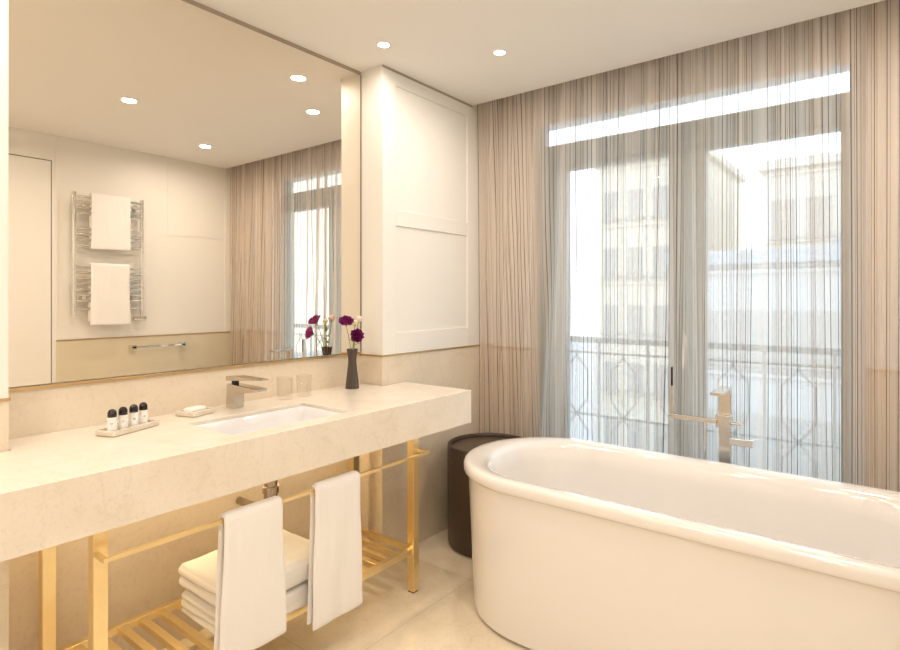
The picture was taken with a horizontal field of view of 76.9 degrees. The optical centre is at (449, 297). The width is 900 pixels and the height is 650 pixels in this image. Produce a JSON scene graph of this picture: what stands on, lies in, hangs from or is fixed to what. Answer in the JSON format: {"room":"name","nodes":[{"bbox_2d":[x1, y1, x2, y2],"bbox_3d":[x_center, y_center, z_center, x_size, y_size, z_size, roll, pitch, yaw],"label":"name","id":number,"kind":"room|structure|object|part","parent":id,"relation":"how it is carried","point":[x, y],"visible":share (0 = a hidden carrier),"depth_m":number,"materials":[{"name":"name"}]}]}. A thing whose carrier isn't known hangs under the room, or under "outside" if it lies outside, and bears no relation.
{"room":"bathroom","nodes":[
{"label":"bathroom","id":0,"kind":"room"},
{"bbox_2d":[0,0,490,649],"bbox_3d":[-1.236,-0.008,1.910,0.354,2.616,4.900,0,0,38],"label":"wall","id":1,"kind":"structure","parent":0,"point":[431,137],"depth_m":2.75,"materials":[{"name":"white paint"}]},
{"bbox_2d":[8,0,360,391],"bbox_3d":[-0.909,-0.429,2.285,0.009,1.433,1.491,0,0,38],"label":"wall mirror","id":2,"kind":"object","parent":1,"relation":"attached to","point":[184,176],"visible":1,"depth_m":2.11,"materials":[{"name":"mirror"}]},
{"bbox_2d":[0,343,490,401],"bbox_3d":[-1.202,0.287,1.788,0.158,0.008,4.548,0,0,38],"label":"trim","id":3,"kind":"structure","parent":1,"relation":"attached to","point":[8,398],"depth_m":2.91,"materials":[{"name":"gold metal"}]},
{"bbox_2d":[382,67,471,354],"bbox_3d":[-0.101,-0.431,3.082,0.007,1.429,0.757,0,0,38],"label":"trim","id":4,"kind":"structure","parent":1,"relation":"attached to","point":[393,342],"depth_m":2.87,"materials":[{"name":"white paint"}]},
{"bbox_2d":[382,64,472,107],"bbox_3d":[-0.099,-1.139,3.081,0.004,0.013,0.757,0,0,38],"label":"trim","id":5,"kind":"structure","parent":1,"relation":"attached to","point":[384,66],"depth_m":3.04,"materials":[{"name":"beige paint"}]},
{"bbox_2d":[162,528,531,649],"bbox_3d":[-0.280,1.360,1.085,2.875,0.120,4.770,0,0,38],"label":"floor","id":6,"kind":"structure","parent":0,"point":[442,614],"depth_m":2.30,"materials":[{"name":"tile"}]},
{"bbox_2d":[39,438,429,649],"bbox_3d":[-0.678,0.943,2.110,0.484,0.714,1.300,0,0,38],"label":"stand","id":7,"kind":"object","parent":6,"relation":"on","point":[99,633],"visible":0.34,"depth_m":1.83,"materials":[{"name":"gold metal"}]},
{"bbox_3d":[-1.242,0.940,1.748,0.036,0.708,0.036,0,0,38],"label":"leg","id":8,"kind":"part","parent":7,"relation":"part of","materials":[{"name":"gold metal"}]},
{"bbox_3d":[-0.939,0.940,1.513,0.036,0.708,0.036,0,0,38],"label":"leg","id":9,"kind":"part","parent":7,"relation":"part of","materials":[{"name":"gold metal"}]},
{"bbox_3d":[-0.703,1.115,2.130,0.408,0.025,1.288,0,0,38],"label":"shelf frame","id":10,"kind":"part","parent":7,"relation":"part of","materials":[{"name":"gold metal"}]},
{"bbox_2d":[0,382,470,561],"bbox_3d":[-0.685,0.508,2.111,0.574,0.152,1.821,0,0,38],"label":"countertop","id":11,"kind":"structure","parent":7,"relation":"on","point":[60,487],"depth_m":1.67,"materials":[{"name":"stone"}]},
{"bbox_2d":[95,419,158,436],"bbox_3d":[-1.049,0.423,1.847,0.080,0.017,0.184,0,0,17],"label":"tray","id":12,"kind":"object","parent":11,"relation":"on","point":[151,422],"visible":0.79,"depth_m":1.80,"materials":[{"name":"stone"}]},
{"bbox_2d":[107,409,116,430],"bbox_3d":[-1.066,0.388,1.788,0.028,0.074,0.028,0,0,26],"label":"toiletry bottle","id":13,"kind":"object","parent":12,"relation":"on","point":[112,414],"visible":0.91,"depth_m":1.78,"materials":[{"name":"white plastic"}]},
{"bbox_2d":[118,407,127,429],"bbox_3d":[-1.055,0.388,1.827,0.028,0.074,0.028,0,0,21],"label":"toiletry bottle","id":14,"kind":"object","parent":12,"relation":"on","point":[123,412],"visible":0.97,"depth_m":1.82,"materials":[{"name":"white plastic"}]},
{"bbox_2d":[129,404,138,426],"bbox_3d":[-1.043,0.388,1.867,0.028,0.074,0.028,0,0,15],"label":"toiletry bottle","id":15,"kind":"object","parent":12,"relation":"on","point":[133,410],"visible":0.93,"depth_m":1.86,"materials":[{"name":"white plastic"}]},
{"bbox_2d":[138,402,147,424],"bbox_3d":[-1.031,0.388,1.905,0.028,0.074,0.028,0,0,9],"label":"toiletry bottle","id":16,"kind":"object","parent":12,"relation":"on","point":[143,412],"visible":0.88,"depth_m":1.89,"materials":[{"name":"white plastic"}]},
{"bbox_2d":[175,407,213,416],"bbox_3d":[-0.945,0.422,2.100,0.092,0.018,0.100,0,0,21],"label":"soap dish","id":17,"kind":"object","parent":11,"relation":"on","point":[208,410],"visible":0.75,"depth_m":2.06,"materials":[{"name":"stone"}]},
{"bbox_2d":[184,405,205,411],"bbox_3d":[-0.945,0.413,2.100,0.048,0.018,0.072,0,0,21],"label":"soap bar","id":18,"kind":"object","parent":17,"relation":"in","point":[196,408],"visible":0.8,"depth_m":2.08,"materials":[{"name":"white"}]},
{"bbox_2d":[226,375,268,408],"bbox_3d":[-0.780,0.368,2.177,0.224,0.128,0.046,0,0,38],"label":"tap","id":19,"kind":"object","parent":11,"relation":"on","point":[236,390],"visible":1,"depth_m":2.19,"materials":[{"name":"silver metal"}]},
{"bbox_3d":[-0.780,0.315,2.177,0.224,0.022,0.045,0,0,38],"label":"lever","id":20,"kind":"part","parent":19,"relation":"part of","materials":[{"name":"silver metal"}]},
{"bbox_2d":[236,480,278,505],"bbox_3d":[-0.769,0.739,2.257,0.252,0.313,0.068,0,0,38],"label":"drain pipe","id":21,"kind":"object","parent":11,"relation":"attached to","point":[270,489],"visible":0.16,"depth_m":2.18,"materials":[{"name":"silver"}]},
{"bbox_2d":[195,406,340,434],"bbox_3d":[-0.644,0.499,2.058,0.282,0.110,0.485,0,0,38],"label":"undermount sink","id":22,"kind":"object","parent":11,"relation":"in","point":[250,423],"visible":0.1,"depth_m":2.19,"materials":[{"name":"white ceramic"}]},
{"bbox_2d":[345,348,358,388],"bbox_3d":[-0.466,0.338,2.703,0.066,0.188,0.066,0,0,38],"label":"flower vase","id":23,"kind":"object","parent":11,"relation":"on","point":[352,382],"visible":1,"depth_m":2.68,"materials":[{"name":"brown"}]},
{"bbox_2d":[338,315,353,348],"bbox_3d":[-0.476,0.227,2.649,0.068,0.291,0.098,0,0,38],"label":"flower","id":24,"kind":"object","parent":23,"relation":"in","point":[345,320],"visible":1,"depth_m":2.64,"materials":[{"name":"purple plant"}]},
{"bbox_2d":[350,328,364,348],"bbox_3d":[-0.451,0.256,2.642,0.065,0.233,0.107,0,0,-42],"label":"flower","id":25,"kind":"object","parent":23,"relation":"in","point":[357,336],"visible":1,"depth_m":2.62,"materials":[{"name":"purple plant"}]},
{"bbox_2d":[354,316,362,347],"bbox_3d":[-0.446,0.230,2.724,0.052,0.285,0.036,0,0,-16],"label":"flower","id":26,"kind":"object","parent":23,"relation":"in","point":[358,318],"visible":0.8,"depth_m":2.72,"materials":[{"name":"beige plant"}]},
{"bbox_2d":[181,580,307,633],"bbox_3d":[-0.689,1.057,2.040,0.318,0.090,0.424,0,0,38],"label":"bath towel","id":27,"kind":"object","parent":7,"relation":"on","point":[195,607],"visible":0.25,"depth_m":1.94,"materials":[{"name":"white fabric"}]},
{"bbox_2d":[178,529,308,606],"bbox_3d":[-0.689,0.967,2.041,0.338,0.088,0.432,0,0,38],"label":"bath towel","id":28,"kind":"object","parent":27,"relation":"on","point":[198,575],"visible":0.39,"depth_m":1.96,"materials":[{"name":"white fabric"}]},
{"bbox_2d":[214,496,285,649],"bbox_3d":[-0.625,0.879,1.791,0.053,0.455,0.237,0,0,38],"label":"hand towel","id":29,"kind":"object","parent":7,"relation":"hanging from","point":[250,613],"visible":0.99,"depth_m":1.76,"materials":[{"name":"white fabric"}]},
{"bbox_2d":[307,471,362,630],"bbox_3d":[-0.415,0.904,2.062,0.054,0.505,0.234,0,0,38],"label":"hand towel","id":30,"kind":"object","parent":7,"relation":"hanging from","point":[335,539],"visible":1,"depth_m":2.03,"materials":[{"name":"white fabric"}]},
{"bbox_3d":[-0.467,0.940,2.746,0.036,0.708,0.036,0,0,38],"label":"leg","id":31,"kind":"part","parent":7,"relation":"part of","materials":[{"name":"gold metal"}]},
{"bbox_3d":[-0.164,0.940,2.511,0.036,0.708,0.036,0,0,38],"label":"leg","id":32,"kind":"part","parent":7,"relation":"part of","materials":[{"name":"gold metal"}]},
{"bbox_2d":[448,433,520,557],"bbox_3d":[0.215,1.034,3.011,0.457,0.528,0.457,0,0,38],"label":"table","id":33,"kind":"object","parent":6,"relation":"on","point":[459,525],"visible":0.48,"depth_m":2.88,"materials":[{"name":"brown leather"}]},
{"bbox_2d":[464,437,899,649],"bbox_3d":[0.896,0.994,2.081,1.910,0.612,0.792,0,0,38],"label":"bathtub","id":34,"kind":"object","parent":6,"relation":"on","point":[577,544],"visible":1,"depth_m":1.97,"materials":[{"name":"white ceramic"}]},
{"bbox_2d":[669,364,753,463],"bbox_3d":[1.159,0.802,2.502,0.232,0.995,0.291,0,0,-22],"label":"tub filler","id":35,"kind":"object","parent":6,"relation":"on","point":[723,419],"visible":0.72,"depth_m":2.47,"materials":[{"name":"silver metal"}]},
{"bbox_3d":[1.160,0.398,2.423,0.046,0.019,0.181,0,0,38],"label":"spout","id":36,"kind":"part","parent":35,"relation":"part of","materials":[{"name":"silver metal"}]},
{"bbox_3d":[1.236,0.543,2.444,0.047,0.016,0.016,0,0,38],"label":"diverter knob","id":37,"kind":"part","parent":35,"relation":"part of","materials":[{"name":"silver metal"}]},
{"bbox_3d":[1.253,0.620,2.434,0.088,0.030,0.042,0,0,38],"label":"mixer lever","id":38,"kind":"part","parent":35,"relation":"part of","materials":[{"name":"silver metal"}]},
{"bbox_2d":[193,0,883,105],"bbox_3d":[-0.240,-1.281,1.137,2.875,0.270,4.900,0,0,38],"label":"ceiling","id":39,"kind":"structure","parent":0,"point":[447,46],"depth_m":2.41,"materials":[{"name":"white paint"}]},
{"bbox_2d":[376,41,391,48],"bbox_3d":[-0.300,-1.144,2.563,0.071,0.004,0.071,0,0,38],"label":"recessed light","id":40,"kind":"object","parent":39,"relation":"in","point":[381,44],"visible":1,"depth_m":2.56,"materials":[{"name":"white paint"}]},
{"bbox_2d":[492,49,506,55],"bbox_3d":[0.232,-1.144,2.644,0.071,0.004,0.071,0,0,38],"label":"recessed light","id":41,"kind":"object","parent":39,"relation":"in","point":[498,52],"visible":1,"depth_m":2.64,"materials":[{"name":"white paint"}]},
{"bbox_2d":[490,0,899,490],"bbox_3d":[1.146,-0.008,2.921,2.875,2.616,0.120,0,0,38],"label":"wall","id":42,"kind":"structure","parent":0,"point":[883,4],"depth_m":2.64,"materials":[{"name":"white paint"}]},
{"bbox_2d":[541,94,841,457],"bbox_3d":[1.137,0.147,2.889,1.514,2.305,0.143,0,0,38],"label":"window","id":43,"kind":"structure","parent":42,"relation":"in","point":[551,150],"depth_m":2.83,"materials":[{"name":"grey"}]},
{"bbox_2d":[532,53,864,484],"bbox_3d":[1.113,0.138,2.858,1.584,2.325,0.020,0,0,38],"label":"trim","id":44,"kind":"structure","parent":42,"relation":"attached to","point":[859,56],"depth_m":2.38,"materials":[{"name":"beige"}]},
{"bbox_3d":[1.334,1.390,3.346,8.400,0.140,0.780,0,0,38],"label":"floor","id":45,"kind":"structure","parent":0,"visible":0},
{"bbox_2d":[577,336,840,449],"bbox_3d":[1.481,0.795,3.535,7.200,1.050,0.050,0,0,38],"label":"balcony railing","id":46,"kind":"object","parent":45,"relation":"on","point":[652,341],"visible":0.06,"depth_m":3.44,"materials":[{"name":"grey metal"}]},
{"bbox_3d":[1.157,0.797,3.787,0.177,0.834,0.012,0,0,38],"label":"scroll panel","id":47,"kind":"part","parent":46,"relation":"part of","materials":[{"name":"grey paint"}]},
{"bbox_3d":[1.481,0.808,3.535,7.200,0.013,0.016,0,0,38],"label":"rail","id":48,"kind":"part","parent":46,"relation":"part of","materials":[{"name":"grey metal"}]},
{"bbox_3d":[1.481,0.290,3.535,7.200,0.040,0.050,0,0,38],"label":"rail","id":49,"kind":"part","parent":46,"relation":"part of","materials":[{"name":"grey metal"}]},
{"bbox_3d":[1.481,0.379,3.535,7.200,0.013,0.016,0,0,38],"label":"rail","id":50,"kind":"part","parent":46,"relation":"part of","materials":[{"name":"grey metal"}]},
{"bbox_3d":[1.686,0.797,3.376,0.177,0.834,0.012,0,0,38],"label":"scroll panel","id":51,"kind":"part","parent":46,"relation":"part of","materials":[{"name":"grey paint"}]},
{"bbox_3d":[1.951,0.797,3.170,0.177,0.834,0.012,0,0,38],"label":"scroll panel","id":52,"kind":"part","parent":46,"relation":"part of","materials":[{"name":"grey paint"}]},
{"bbox_3d":[1.110,-1.312,2.683,2.360,0.008,0.024,0,0,38],"label":"track","id":53,"kind":"object","parent":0,"visible":0},
{"bbox_2d":[477,0,899,490],"bbox_3d":[1.104,-0.011,2.683,2.369,2.591,0.090,0,0,38],"label":"sheer curtain","id":54,"kind":"object","parent":53,"relation":"hanging from","point":[816,81],"visible":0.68,"depth_m":2.61,"materials":[{"name":"beige fabric"}]},
{"label":"outside","id":55,"kind":"structure","parent":0,"visible":0},
{"bbox_2d":[577,342,580,438],"bbox_3d":[50.075,13.400,64.428,220.000,0.200,156.800,0,0,38],"label":"street","id":56,"kind":"structure","parent":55,"point":[579,344],"depth_m":85.91,"materials":[{"name":"grey"}]},
{"bbox_2d":[598,151,745,451],"bbox_3d":[13.182,2.600,33.418,6.000,21.400,9.650,0,0,38],"label":"building","id":57,"kind":"structure","parent":56,"relation":"on","point":[641,334],"depth_m":30.13,"materials":[{"name":"beige stone"}]},
{"bbox_3d":[10.405,5.410,29.846,5.400,0.120,0.140,0,0,38],"label":"cornice","id":58,"kind":"part","parent":57,"relation":"part of","materials":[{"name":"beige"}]},
{"bbox_3d":[10.405,-0.790,29.846,5.400,0.120,0.140,0,0,38],"label":"cornice","id":59,"kind":"part","parent":57,"relation":"part of","materials":[{"name":"beige stone"}]},
{"bbox_3d":[10.405,-3.890,29.846,5.400,0.120,0.140,0,0,38],"label":"cornice","id":60,"kind":"part","parent":57,"relation":"part of","materials":[{"name":"beige stone"}]},
{"bbox_3d":[10.405,-6.990,29.846,5.400,0.120,0.140,0,0,38],"label":"cornice","id":61,"kind":"part","parent":57,"relation":"part of","materials":[{"name":"beige stone"}]},
{"bbox_2d":[708,239,840,480],"bbox_3d":[13.463,5.700,18.628,9.600,15.200,8.650,0,0,41],"label":"building","id":62,"kind":"structure","parent":56,"relation":"on","point":[797,289],"depth_m":16.72,"materials":[{"name":"grey stone"}]},
{"bbox_3d":[10.838,2.310,15.578,9.000,0.120,0.140,0,0,41],"label":"cornice","id":63,"kind":"part","parent":62,"relation":"part of","materials":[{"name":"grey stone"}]},
{"bbox_3d":[10.838,-0.790,15.578,9.000,0.120,0.140,0,0,41],"label":"cornice","id":64,"kind":"part","parent":62,"relation":"part of","materials":[{"name":"grey stone"}]},
{"bbox_2d":[769,151,840,247],"bbox_3d":[18.875,3.250,28.360,4.800,20.100,8.650,0,0,38],"label":"building","id":65,"kind":"structure","parent":56,"relation":"on","point":[796,169],"depth_m":25.77,"materials":[{"name":"white stone"}]},
{"bbox_3d":[16.405,-2.590,25.182,4.200,0.120,0.140,0,0,38],"label":"cornice","id":66,"kind":"part","parent":65,"relation":"part of","materials":[{"name":"white stone"}]},
{"bbox_3d":[16.405,-5.690,25.182,4.200,0.120,0.140,0,0,38],"label":"cornice","id":67,"kind":"part","parent":65,"relation":"part of","materials":[{"name":"white stone"}]},
{"bbox_3d":[0.846,-0.008,0.293,0.124,2.616,4.900,0,0,38],"label":"wall","id":68,"kind":"structure","parent":0,"visible":0},
{"bbox_2d":[491,346,899,373],"bbox_3d":[0.743,0.303,2.212,2.393,0.010,1.495,0,0,38],"label":"trim","id":69,"kind":"structure","parent":68,"relation":"attached to","point":[884,371],"depth_m":2.34,"materials":[{"name":"gold metal"}]}
]}

